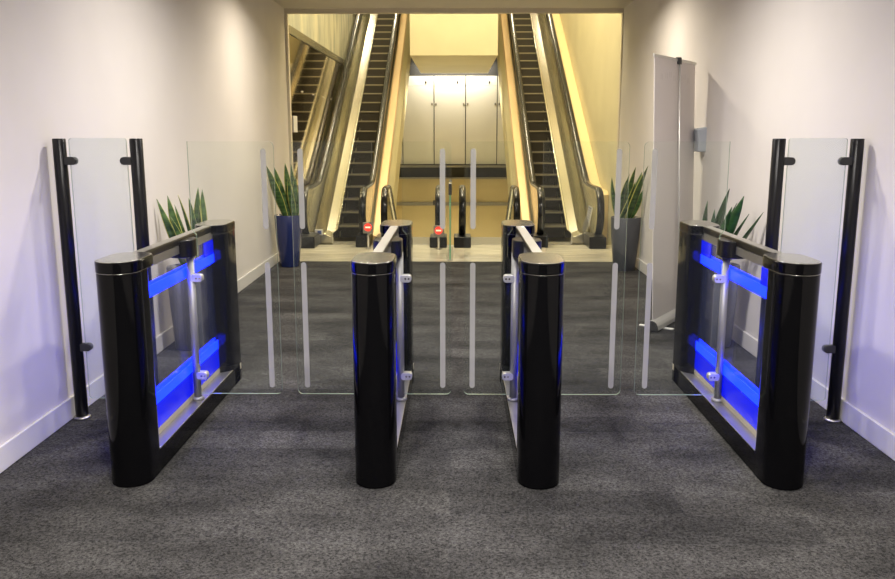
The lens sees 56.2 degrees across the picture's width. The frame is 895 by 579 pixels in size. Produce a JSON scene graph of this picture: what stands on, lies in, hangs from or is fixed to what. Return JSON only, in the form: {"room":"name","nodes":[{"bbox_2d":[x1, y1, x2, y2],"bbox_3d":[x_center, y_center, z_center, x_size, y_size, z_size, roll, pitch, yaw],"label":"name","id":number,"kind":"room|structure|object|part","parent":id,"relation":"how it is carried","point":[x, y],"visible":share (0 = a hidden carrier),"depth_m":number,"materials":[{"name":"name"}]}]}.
{"room":"office entrance lobby","nodes":[
{"label":"office entrance lobby","id":0,"kind":"room"},
{"bbox_2d":[0,0,289,444],"bbox_3d":[-2.262,-0.189,1.133,0.220,3.150,20.252,0,11,0],"label":"wall","id":1,"kind":"structure","parent":0,"point":[94,75],"depth_m":5.30,"materials":[{"name":"white paint"}]},
{"bbox_2d":[0,253,279,472],"bbox_3d":[-2.143,1.298,1.408,0.018,0.125,20.220,0,11,0],"label":"baseboard","id":2,"kind":"structure","parent":1,"relation":"attached to","point":[20,444],"depth_m":4.56,"materials":[{"name":"white paint"}]},
{"bbox_2d":[284,13,293,173],"bbox_3d":[-2.096,-2.051,11.130,0.055,3.090,0.090,0,11,1],"label":"trim","id":3,"kind":"structure","parent":1,"relation":"attached to","point":[285,14],"depth_m":10.98,"materials":[{"name":"beige paint"}]},
{"bbox_2d":[284,8,623,13],"bbox_3d":[0.082,-3.594,10.815,4.370,0.060,0.090,0,11,1],"label":"trim","id":4,"kind":"structure","parent":1,"relation":"attached to","point":[286,10],"depth_m":10.77,"materials":[{"name":"beige paint"}]},
{"bbox_2d":[288,14,362,86],"bbox_3d":[-2.158,-3.586,17.329,0.200,10.200,12.660,0,11,1],"label":"wall","id":5,"kind":"structure","parent":0,"point":[331,31],"depth_m":14.67,"materials":[{"name":"paint"}]},
{"bbox_2d":[289,35,306,189],"bbox_3d":[-2.089,-2.055,11.745,0.033,2.830,0.948,0,11,1],"label":"mirror panel","id":6,"kind":"object","parent":5,"relation":"attached to","point":[295,45],"visible":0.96,"depth_m":11.65,"materials":[{"name":"beige"}]},
{"bbox_2d":[293,116,297,131],"bbox_3d":[-2.082,-2.260,11.452,0.014,0.220,0.260,0,11,1],"label":"notice","id":7,"kind":"object","parent":6,"relation":"attached to","point":[295,128],"visible":1,"depth_m":11.44,"materials":[{"name":"white paper"}]},
{"bbox_2d":[301,42,317,231],"bbox_3d":[-2.079,-2.234,12.688,0.033,2.830,0.948,0,11,1],"label":"mirror panel","id":8,"kind":"object","parent":5,"relation":"attached to","point":[307,51],"visible":0.9,"depth_m":12.63,"materials":[{"name":"beige"}]},
{"bbox_2d":[313,49,325,212],"bbox_3d":[-2.069,-2.413,13.631,0.033,2.830,0.948,0,11,1],"label":"mirror panel","id":9,"kind":"object","parent":5,"relation":"attached to","point":[317,56],"visible":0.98,"depth_m":13.53,"materials":[{"name":"beige"}]},
{"bbox_2d":[289,25,351,68],"bbox_3d":[-2.035,-4.584,17.143,0.045,0.110,12.650,0,11,1],"label":"trim","id":10,"kind":"structure","parent":5,"relation":"attached to","point":[295,33],"depth_m":12.96,"materials":[{"name":"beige metal"}]},
{"bbox_2d":[323,54,332,176],"bbox_3d":[-2.059,-2.591,14.574,0.033,2.830,0.948,0,11,1],"label":"mirror panel","id":11,"kind":"object","parent":5,"relation":"attached to","point":[327,77],"visible":0.52,"depth_m":14.38,"materials":[{"name":"beige"}]},
{"bbox_2d":[331,59,339,145],"bbox_3d":[-2.049,-2.770,15.518,0.033,2.830,0.948,0,11,1],"label":"mirror panel","id":12,"kind":"object","parent":5,"relation":"attached to","point":[334,65],"visible":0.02,"depth_m":15.21,"materials":[{"name":"beige"}]},
{"bbox_2d":[339,64,345,113],"bbox_3d":[-2.039,-2.948,16.461,0.033,2.830,0.948,0,11,1],"label":"mirror panel","id":13,"kind":"object","parent":5,"relation":"attached to","point":[340,65],"visible":0.02,"depth_m":15.98,"materials":[{"name":"beige"}]},
{"bbox_2d":[400,165,505,167],"bbox_3d":[0.229,-3.221,21.933,4.480,0.050,0.100,0,11,1],"label":"trim","id":14,"kind":"structure","parent":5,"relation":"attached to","point":[493,166],"depth_m":21.90,"materials":[{"name":"beige"}]},
{"bbox_2d":[0,245,894,578],"bbox_3d":[-0.011,1.372,1.624,4.810,0.100,21.080,0,11,1],"label":"floor","id":15,"kind":"structure","parent":0,"point":[265,487],"depth_m":3.89,"materials":[{"name":"carpet"}]},
{"bbox_2d":[52,138,158,419],"bbox_3d":[-1.865,-0.040,4.607,0.504,1.560,0.092,0,11,1],"label":"barrier post","id":16,"kind":"object","parent":15,"relation":"on","point":[136,159],"visible":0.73,"depth_m":4.54,"materials":[{"name":"black metal"}]},
{"bbox_3d":[-2.071,-0.044,4.609,0.068,1.548,0.068,0,11,1],"label":"post","id":17,"kind":"part","parent":16,"relation":"part of","materials":[{"name":"black metal"}]},
{"bbox_3d":[-1.865,-0.097,4.597,0.308,1.444,0.010,0,11,1],"label":"glass pane","id":18,"kind":"part","parent":16,"relation":"part of","materials":[{"name":"grey"}]},
{"bbox_3d":[-1.659,-0.043,4.605,0.068,1.548,0.068,0,11,1],"label":"post","id":19,"kind":"part","parent":16,"relation":"part of","materials":[{"name":"black metal"}]},
{"bbox_2d":[157,189,207,350],"bbox_3d":[-1.911,-0.153,6.190,0.326,1.197,0.289,6,12,31],"label":"potted snake plant","id":20,"kind":"object","parent":15,"relation":"on","point":[178,292],"visible":0.43,"depth_m":6.13,"materials":[{"name":"green plant"}]},
{"bbox_3d":[-1.927,0.129,6.253,0.290,0.620,0.290,0,11,1],"label":"pot","id":21,"kind":"part","parent":20,"relation":"part of","materials":[{"name":"grey"}]},
{"bbox_2d":[94,141,282,487],"bbox_3d":[-1.239,-0.021,4.556,0.622,1.543,1.808,0,11,1],"label":"gate","id":22,"kind":"object","parent":15,"relation":"on","point":[148,424],"visible":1,"depth_m":4.23,"materials":[{"name":"black metal"}]},
{"bbox_3d":[-1.461,-0.145,3.789,0.185,0.004,0.335,0,11,1],"label":"steel cap plate","id":23,"kind":"part","parent":22,"relation":"part of","materials":[{"name":"grey metal"}]},
{"bbox_2d":[157,348,219,427],"bbox_3d":[-1.433,0.533,4.655,0.006,0.120,1.280,0,11,1],"label":"diffuser","id":24,"kind":"object","parent":22,"relation":"attached to","point":[184,390],"depth_m":4.56,"materials":[{"name":"blue plastic"}]},
{"bbox_3d":[-1.405,0.207,4.648,0.041,0.836,0.041,0,11,1],"label":"pivot post","id":25,"kind":"part","parent":22,"relation":"part of","materials":[{"name":"silver metal"}]},
{"bbox_2d":[159,370,232,447],"bbox_3d":[-1.454,0.625,4.704,0.181,0.006,1.420,0,11,1],"label":"tray","id":26,"kind":"object","parent":22,"relation":"on","point":[177,423],"depth_m":4.56,"materials":[{"name":"silver metal"}]},
{"bbox_2d":[203,239,213,257],"bbox_3d":[-1.428,-0.248,5.016,0.006,0.085,0.200,0,11,1],"label":"diffuser","id":27,"kind":"object","parent":22,"relation":"attached to","point":[208,244],"depth_m":5.00,"materials":[{"name":"blue plastic"}]},
{"bbox_3d":[-1.446,-0.416,5.216,0.185,0.004,0.360,0,11,1],"label":"steel cap plate","id":28,"kind":"part","parent":22,"relation":"part of","materials":[{"name":"grey metal"}]},
{"bbox_2d":[266,164,301,267],"bbox_3d":[-1.895,-0.863,9.853,0.336,1.230,0.587,0,11,1],"label":"potted snake plant","id":29,"kind":"object","parent":15,"relation":"on","point":[287,240],"visible":0.94,"depth_m":9.89,"materials":[{"name":"green plant"}]},
{"bbox_3d":[-1.897,-0.587,10.036,0.330,0.620,0.330,0,11,1],"label":"pot","id":30,"kind":"part","parent":29,"relation":"part of","materials":[{"name":"blue ceramic"}]},
{"bbox_2d":[301,14,410,247],"bbox_3d":[-1.453,-3.941,16.447,1.125,6.822,10.814,0,11,1],"label":"escalator","id":31,"kind":"object","parent":15,"relation":"on","point":[373,108],"visible":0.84,"depth_m":14.96,"materials":[{"name":"beige"}]},
{"bbox_3d":[-1.952,-4.473,16.255,0.102,5.705,10.370,0,11,1],"label":"handrail","id":32,"kind":"part","parent":31,"relation":"part of","materials":[{"name":"black rubber"}]},
{"bbox_3d":[-1.431,-0.646,12.163,0.420,0.064,0.330,0,11,1],"label":"comb plate","id":33,"kind":"part","parent":31,"relation":"part of","materials":[{"name":"beige"}]},
{"bbox_3d":[-1.952,-4.447,16.285,0.012,5.681,10.322,0,11,1],"label":"glass balustrade","id":34,"kind":"part","parent":31,"relation":"part of","materials":[{"name":"clear glass"}]},
{"bbox_3d":[-1.603,-4.261,16.465,0.025,5.548,10.006,0,11,1],"label":"skirt panel","id":35,"kind":"part","parent":31,"relation":"part of","materials":[{"name":"silver metal"}]},
{"bbox_3d":[-1.129,-4.470,16.236,0.102,5.705,10.390,0,11,1],"label":"handrail","id":36,"kind":"part","parent":31,"relation":"part of","materials":[{"name":"black rubber"}]},
{"bbox_3d":[-1.129,-4.424,16.271,0.012,5.721,10.342,0,11,1],"label":"glass balustrade","id":37,"kind":"part","parent":31,"relation":"part of","materials":[{"name":"clear glass"}]},
{"bbox_3d":[-1.157,-4.260,16.460,0.025,5.548,10.006,0,11,1],"label":"skirt panel","id":38,"kind":"part","parent":31,"relation":"part of","materials":[{"name":"silver metal"}]},
{"bbox_2d":[363,222,372,248],"bbox_3d":[-1.092,-0.744,11.535,0.140,0.366,0.088,0,11,1],"label":"no entry sign","id":39,"kind":"object","parent":15,"relation":"on","point":[367,226],"visible":1,"depth_m":11.50,"materials":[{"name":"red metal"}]},
{"bbox_3d":[-1.092,-0.846,11.505,0.140,0.153,0.020,0,11,1],"label":"sign plate","id":40,"kind":"part","parent":39,"relation":"part of","materials":[{"name":"red"}]},
{"bbox_3d":[-1.092,-0.676,11.548,0.090,0.228,0.088,0,11,1],"label":"sign post","id":41,"kind":"part","parent":39,"relation":"part of","materials":[{"name":"silver metal"}]},
{"bbox_2d":[290,141,450,488],"bbox_3d":[-0.388,-0.016,4.527,0.822,1.543,1.728,-3,11,-17],"label":"gate","id":42,"kind":"object","parent":15,"relation":"on","point":[382,278],"visible":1,"depth_m":3.80,"materials":[{"name":"black metal"}]},
{"bbox_3d":[-0.331,-0.143,3.778,0.184,0.004,0.334,0,11,1],"label":"steel cap plate","id":43,"kind":"part","parent":42,"relation":"part of","materials":[{"name":"grey metal"}]},
{"bbox_3d":[-0.317,-0.413,5.205,0.184,0.004,0.359,0,11,1],"label":"steel cap plate","id":44,"kind":"part","parent":42,"relation":"part of","materials":[{"name":"grey metal"}]},
{"bbox_3d":[-0.261,0.209,4.637,0.041,0.836,0.041,0,11,1],"label":"pivot post","id":45,"kind":"part","parent":42,"relation":"part of","materials":[{"name":"silver metal"}]},
{"bbox_2d":[396,380,409,445],"bbox_3d":[-0.324,0.627,4.692,0.180,0.006,1.420,0,11,1],"label":"tray","id":46,"kind":"object","parent":42,"relation":"on","point":[401,401],"depth_m":4.58,"materials":[{"name":"silver metal"}]},
{"bbox_2d":[375,185,446,247],"bbox_3d":[-0.476,-0.113,14.778,0.997,3.723,5.951,0,11,1],"label":"escalator","id":47,"kind":"object","parent":15,"relation":"on","point":[388,212],"visible":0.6,"depth_m":11.73,"materials":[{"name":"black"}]},
{"bbox_3d":[-0.855,-0.544,14.740,0.094,2.861,5.875,0,11,1],"label":"handrail","id":48,"kind":"part","parent":47,"relation":"part of","materials":[{"name":"black rubber"}]},
{"bbox_3d":[-0.854,-0.099,14.844,0.012,3.672,5.812,0,11,1],"label":"glass balustrade","id":49,"kind":"part","parent":47,"relation":"part of","materials":[{"name":"clear glass"}]},
{"bbox_3d":[-0.503,-0.693,12.411,0.580,0.064,0.865,0,11,1],"label":"comb plate","id":50,"kind":"part","parent":47,"relation":"part of","materials":[{"name":"beige"}]},
{"bbox_3d":[-0.098,-0.543,14.732,0.094,2.861,5.875,0,11,1],"label":"handrail","id":51,"kind":"part","parent":47,"relation":"part of","materials":[{"name":"black rubber"}]},
{"bbox_2d":[433,225,443,248],"bbox_3d":[-0.122,-0.718,11.509,0.140,0.326,0.088,0,11,1],"label":"no entry sign","id":52,"kind":"object","parent":15,"relation":"on","point":[438,232],"visible":0.88,"depth_m":11.48,"materials":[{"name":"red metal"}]},
{"bbox_3d":[-0.122,-0.650,11.522,0.090,0.188,0.088,0,11,1],"label":"sign post","id":53,"kind":"part","parent":52,"relation":"part of","materials":[{"name":"silver metal"}]},
{"bbox_3d":[-0.122,-0.801,11.483,0.140,0.153,0.020,0,11,1],"label":"sign plate","id":54,"kind":"part","parent":52,"relation":"part of","materials":[{"name":"red"}]},
{"bbox_2d":[447,180,452,260],"bbox_3d":[0.038,-0.942,10.956,0.070,0.974,1.080,0,11,1],"label":"divider","id":55,"kind":"object","parent":15,"relation":"on","point":[450,250],"visible":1,"depth_m":10.45,"materials":[{"name":"green glass"}]},
{"bbox_2d":[454,185,519,247],"bbox_3d":[0.616,-0.111,14.767,0.997,3.723,5.951,0,11,1],"label":"escalator","id":56,"kind":"object","parent":15,"relation":"on","point":[461,240],"visible":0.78,"depth_m":11.73,"materials":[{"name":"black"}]},
{"bbox_3d":[0.238,-0.542,14.729,0.094,2.861,5.875,0,11,1],"label":"handrail","id":57,"kind":"part","parent":56,"relation":"part of","materials":[{"name":"black rubber"}]},
{"bbox_3d":[0.597,-0.691,12.400,0.580,0.064,0.865,0,11,1],"label":"comb plate","id":58,"kind":"part","parent":56,"relation":"part of","materials":[{"name":"beige"}]},
{"bbox_3d":[0.996,-0.095,14.826,0.012,3.672,5.812,0,11,1],"label":"glass balustrade","id":59,"kind":"part","parent":56,"relation":"part of","materials":[{"name":"clear glass"}]},
{"bbox_3d":[0.995,-0.541,14.721,0.094,2.861,5.875,0,11,1],"label":"handrail","id":60,"kind":"part","parent":56,"relation":"part of","materials":[{"name":"black rubber"}]},
{"bbox_2d":[464,144,629,489],"bbox_3d":[0.506,-0.013,4.515,0.840,1.543,1.737,3,11,18],"label":"gate","id":61,"kind":"object","parent":15,"relation":"on","point":[532,279],"visible":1,"depth_m":3.79,"materials":[{"name":"black metal"}]},
{"bbox_2d":[502,371,517,447],"bbox_3d":[0.429,0.629,4.684,0.184,0.006,1.420,0,11,1],"label":"tray","id":62,"kind":"object","parent":61,"relation":"on","point":[511,402],"depth_m":4.58,"materials":[{"name":"silver metal"}]},
{"bbox_3d":[0.369,0.210,4.630,0.041,0.836,0.041,0,11,1],"label":"pivot post","id":63,"kind":"part","parent":61,"relation":"part of","materials":[{"name":"silver metal"}]},
{"bbox_3d":[0.436,-0.412,5.197,0.188,0.004,0.363,0,11,1],"label":"steel cap plate","id":64,"kind":"part","parent":61,"relation":"part of","materials":[{"name":"grey metal"}]},
{"bbox_3d":[0.421,-0.142,3.770,0.188,0.004,0.338,0,11,1],"label":"steel cap plate","id":65,"kind":"part","parent":61,"relation":"part of","materials":[{"name":"grey metal"}]},
{"bbox_2d":[497,14,608,248],"bbox_3d":[1.766,-3.935,16.414,1.293,6.822,10.814,0,11,1],"label":"escalator","id":66,"kind":"object","parent":15,"relation":"on","point":[541,108],"visible":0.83,"depth_m":14.75,"materials":[{"name":"beige"}]},
{"bbox_3d":[1.387,-4.255,16.435,0.025,5.548,10.006,0,11,1],"label":"skirt panel","id":67,"kind":"part","parent":66,"relation":"part of","materials":[{"name":"silver metal"}]},
{"bbox_3d":[1.355,-4.420,16.246,0.012,5.721,10.342,0,11,1],"label":"glass balustrade","id":68,"kind":"part","parent":66,"relation":"part of","materials":[{"name":"clear glass"}]},
{"bbox_3d":[1.355,-4.465,16.211,0.102,5.705,10.390,0,11,1],"label":"handrail","id":69,"kind":"part","parent":66,"relation":"part of","materials":[{"name":"black rubber"}]},
{"bbox_3d":[1.832,-4.255,16.430,0.025,5.548,10.006,0,11,1],"label":"skirt panel","id":70,"kind":"part","parent":66,"relation":"part of","materials":[{"name":"silver metal"}]},
{"bbox_3d":[1.559,-0.640,12.132,0.420,0.064,0.330,0,11,1],"label":"comb plate","id":71,"kind":"part","parent":66,"relation":"part of","materials":[{"name":"beige"}]},
{"bbox_3d":[2.178,-4.440,16.243,0.012,5.681,10.322,0,11,1],"label":"glass balustrade","id":72,"kind":"part","parent":66,"relation":"part of","materials":[{"name":"clear glass"}]},
{"bbox_3d":[2.178,-4.466,16.213,0.102,5.705,10.370,0,11,1],"label":"handrail","id":73,"kind":"part","parent":66,"relation":"part of","materials":[{"name":"black rubber"}]},
{"bbox_2d":[611,166,647,270],"bbox_3d":[2.123,-0.823,9.676,0.478,1.218,0.344,8,13,35],"label":"potted snake plant","id":74,"kind":"object","parent":15,"relation":"on","point":[620,243],"visible":0.77,"depth_m":9.63,"materials":[{"name":"green plant"}]},
{"bbox_3d":[2.068,-0.537,9.770,0.344,0.620,0.344,0,11,1],"label":"pot","id":75,"kind":"part","parent":74,"relation":"part of","materials":[{"name":"grey"}]},
{"bbox_2d":[639,53,695,330],"bbox_3d":[1.930,-0.820,7.030,0.290,2.194,1.094,7,13,33],"label":"banner","id":76,"kind":"object","parent":15,"relation":"on","point":[674,78],"visible":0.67,"depth_m":6.95,"materials":[{"name":"white fabric"}]},
{"bbox_3d":[1.872,-1.884,6.867,0.015,0.023,1.050,7,13,33],"label":"rail","id":77,"kind":"part","parent":76,"relation":"part of","materials":[{"name":"silver metal"}]},
{"bbox_2d":[634,141,821,490],"bbox_3d":[1.346,-0.016,4.530,0.604,1.543,1.807,0,11,1],"label":"gate","id":78,"kind":"object","parent":15,"relation":"on","point":[766,427],"visible":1,"depth_m":4.17,"materials":[{"name":"black metal"}]},
{"bbox_3d":[1.559,-0.410,5.186,0.184,0.004,0.359,0,11,1],"label":"steel cap plate","id":79,"kind":"part","parent":78,"relation":"part of","materials":[{"name":"grey metal"}]},
{"bbox_2d":[701,240,711,257],"bbox_3d":[1.536,-0.242,4.986,0.006,0.085,0.200,0,11,1],"label":"diffuser","id":80,"kind":"object","parent":78,"relation":"attached to","point":[706,245],"depth_m":4.96,"materials":[{"name":"blue plastic"}]},
{"bbox_2d":[681,371,756,450],"bbox_3d":[1.552,0.631,4.673,0.180,0.006,1.420,0,11,1],"label":"tray","id":81,"kind":"object","parent":78,"relation":"on","point":[743,432],"depth_m":4.54,"materials":[{"name":"silver metal"}]},
{"bbox_3d":[1.512,0.213,4.619,0.041,0.836,0.041,0,11,1],"label":"pivot post","id":82,"kind":"part","parent":78,"relation":"part of","materials":[{"name":"silver metal"}]},
{"bbox_2d":[694,350,757,429],"bbox_3d":[1.531,0.539,4.625,0.006,0.120,1.280,0,11,1],"label":"diffuser","id":83,"kind":"object","parent":78,"relation":"attached to","point":[742,401],"depth_m":4.54,"materials":[{"name":"blue plastic"}]},
{"bbox_2d":[760,267,767,286],"bbox_3d":[1.526,-0.060,4.024,0.006,0.085,0.100,0,11,1],"label":"diffuser","id":84,"kind":"object","parent":78,"relation":"attached to","point":[764,271],"depth_m":4.03,"materials":[{"name":"blue plastic"}]},
{"bbox_3d":[1.544,-0.140,3.759,0.184,0.004,0.334,0,11,1],"label":"steel cap plate","id":85,"kind":"part","parent":78,"relation":"part of","materials":[{"name":"grey metal"}]},
{"bbox_2d":[702,189,763,347],"bbox_3d":[2.109,-0.147,6.175,0.293,1.192,0.542,-7,13,-34],"label":"potted snake plant","id":86,"kind":"object","parent":15,"relation":"on","point":[732,218],"visible":0.36,"depth_m":6.18,"materials":[{"name":"green plant"}]},
{"bbox_3d":[2.039,0.114,6.331,0.290,0.620,0.290,0,11,1],"label":"pot","id":87,"kind":"part","parent":86,"relation":"part of","materials":[{"name":"grey metal"}]},
{"bbox_2d":[755,138,864,422],"bbox_3d":[1.958,-0.032,4.569,0.504,1.560,0.092,0,11,1],"label":"barrier post","id":88,"kind":"object","parent":15,"relation":"on","point":[854,162],"visible":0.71,"depth_m":4.51,"materials":[{"name":"black metal"}]},
{"bbox_3d":[1.752,-0.037,4.570,0.068,1.548,0.068,0,11,1],"label":"post","id":89,"kind":"part","parent":88,"relation":"part of","materials":[{"name":"black metal"}]},
{"bbox_3d":[1.958,-0.089,4.558,0.308,1.444,0.010,0,11,1],"label":"glass pane","id":90,"kind":"part","parent":88,"relation":"part of","materials":[{"name":"grey"}]},
{"bbox_3d":[2.164,-0.036,4.566,0.068,1.548,0.068,0,11,1],"label":"post","id":91,"kind":"part","parent":88,"relation":"part of","materials":[{"name":"black metal"}]},
{"bbox_2d":[396,179,508,244],"bbox_3d":[0.230,-1.181,22.471,4.480,3.560,0.200,0,11,1],"label":"wall","id":92,"kind":"structure","parent":0,"point":[489,219],"depth_m":22.18,"materials":[{"name":"beige paint"}]},
{"bbox_2d":[396,202,507,205],"bbox_3d":[0.229,-2.264,22.149,4.480,0.090,0.030,0,11,1],"label":"trim","id":93,"kind":"structure","parent":92,"relation":"attached to","point":[398,203],"depth_m":22.13,"materials":[{"name":"beige"}]},
{"bbox_2d":[399,177,506,178],"bbox_3d":[0.229,-2.921,21.989,4.480,0.040,0.100,0,11,1],"label":"trim","id":94,"kind":"structure","parent":92,"relation":"attached to","point":[399,177],"depth_m":21.94,"materials":[{"name":"beige"}]},
{"bbox_2d":[399,58,506,176],"bbox_3d":[0.231,-4.825,21.832,4.480,3.840,0.100,0,11,1],"label":"wall","id":95,"kind":"structure","parent":0,"point":[414,71],"depth_m":22.09,"materials":[{"name":"grey paint"}]},
{"bbox_2d":[403,76,433,163],"bbox_3d":[-0.760,-4.401,21.822,0.796,2.250,0.079,0,11,1],"label":"wall panel","id":96,"kind":"object","parent":95,"relation":"attached to","point":[418,135],"visible":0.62,"depth_m":21.82,"materials":[{"name":"silver metal"}]},
{"bbox_2d":[434,76,464,163],"bbox_3d":[0.060,-4.399,21.813,0.796,2.250,0.079,0,11,1],"label":"wall panel","id":97,"kind":"object","parent":95,"relation":"attached to","point":[449,91],"visible":0.98,"depth_m":21.79,"materials":[{"name":"silver metal"}]},
{"bbox_2d":[466,76,496,163],"bbox_3d":[0.879,-4.398,21.805,0.796,2.250,0.079,0,11,1],"label":"wall panel","id":98,"kind":"object","parent":95,"relation":"attached to","point":[481,91],"visible":1,"depth_m":21.79,"materials":[{"name":"silver metal"}]},
{"bbox_2d":[497,77,505,163],"bbox_3d":[1.690,-4.397,21.804,0.776,2.250,0.065,0,11,1],"label":"wall panel","id":99,"kind":"object","parent":95,"relation":"attached to","point":[500,138],"visible":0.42,"depth_m":21.87,"materials":[{"name":"silver metal"}]},
{"bbox_2d":[273,0,633,7],"bbox_3d":[-0.014,-1.812,0.700,4.810,0.200,20.450,0,11,1],"label":"ceiling","id":100,"kind":"structure","parent":0,"point":[284,3],"depth_m":10.38,"materials":[{"name":"beige paint"}]},
{"bbox_2d":[410,14,497,72],"bbox_3d":[0.147,-6.908,18.156,1.680,3.980,5.050,0,11,1],"label":"wall","id":101,"kind":"structure","parent":0,"point":[439,43],"depth_m":16.00,"materials":[{"name":"beige paint"}]},
{"bbox_2d":[560,14,621,244],"bbox_3d":[2.522,-3.577,17.281,0.200,10.200,12.660,0,11,1],"label":"wall","id":102,"kind":"structure","parent":0,"point":[593,41],"depth_m":13.03,"materials":[{"name":"beige paint"}]},
{"bbox_2d":[619,0,894,433],"bbox_3d":[2.312,-0.180,1.087,0.220,3.150,20.251,0,11,0],"label":"wall","id":103,"kind":"structure","parent":0,"point":[818,75],"depth_m":5.30,"materials":[{"name":"white paint"}]},
{"bbox_2d":[615,13,623,185],"bbox_3d":[2.284,-2.043,11.085,0.065,3.090,0.090,0,11,1],"label":"trim","id":104,"kind":"structure","parent":103,"relation":"attached to","point":[622,16],"depth_m":10.94,"materials":[{"name":"beige paint"}]},
{"bbox_2d":[694,127,706,151],"bbox_3d":[2.210,-1.317,7.351,0.093,0.212,0.180,0,11,1],"label":"wall box","id":105,"kind":"object","parent":103,"relation":"attached to","point":[700,133],"visible":0.89,"depth_m":7.27,"materials":[{"name":"grey"}]},
{"bbox_2d":[635,257,894,460],"bbox_3d":[2.193,1.306,1.364,0.018,0.125,20.220,0,11,0],"label":"baseboard","id":106,"kind":"structure","parent":103,"relation":"attached to","point":[882,438],"depth_m":4.58,"materials":[{"name":"white paint"}]}
]}

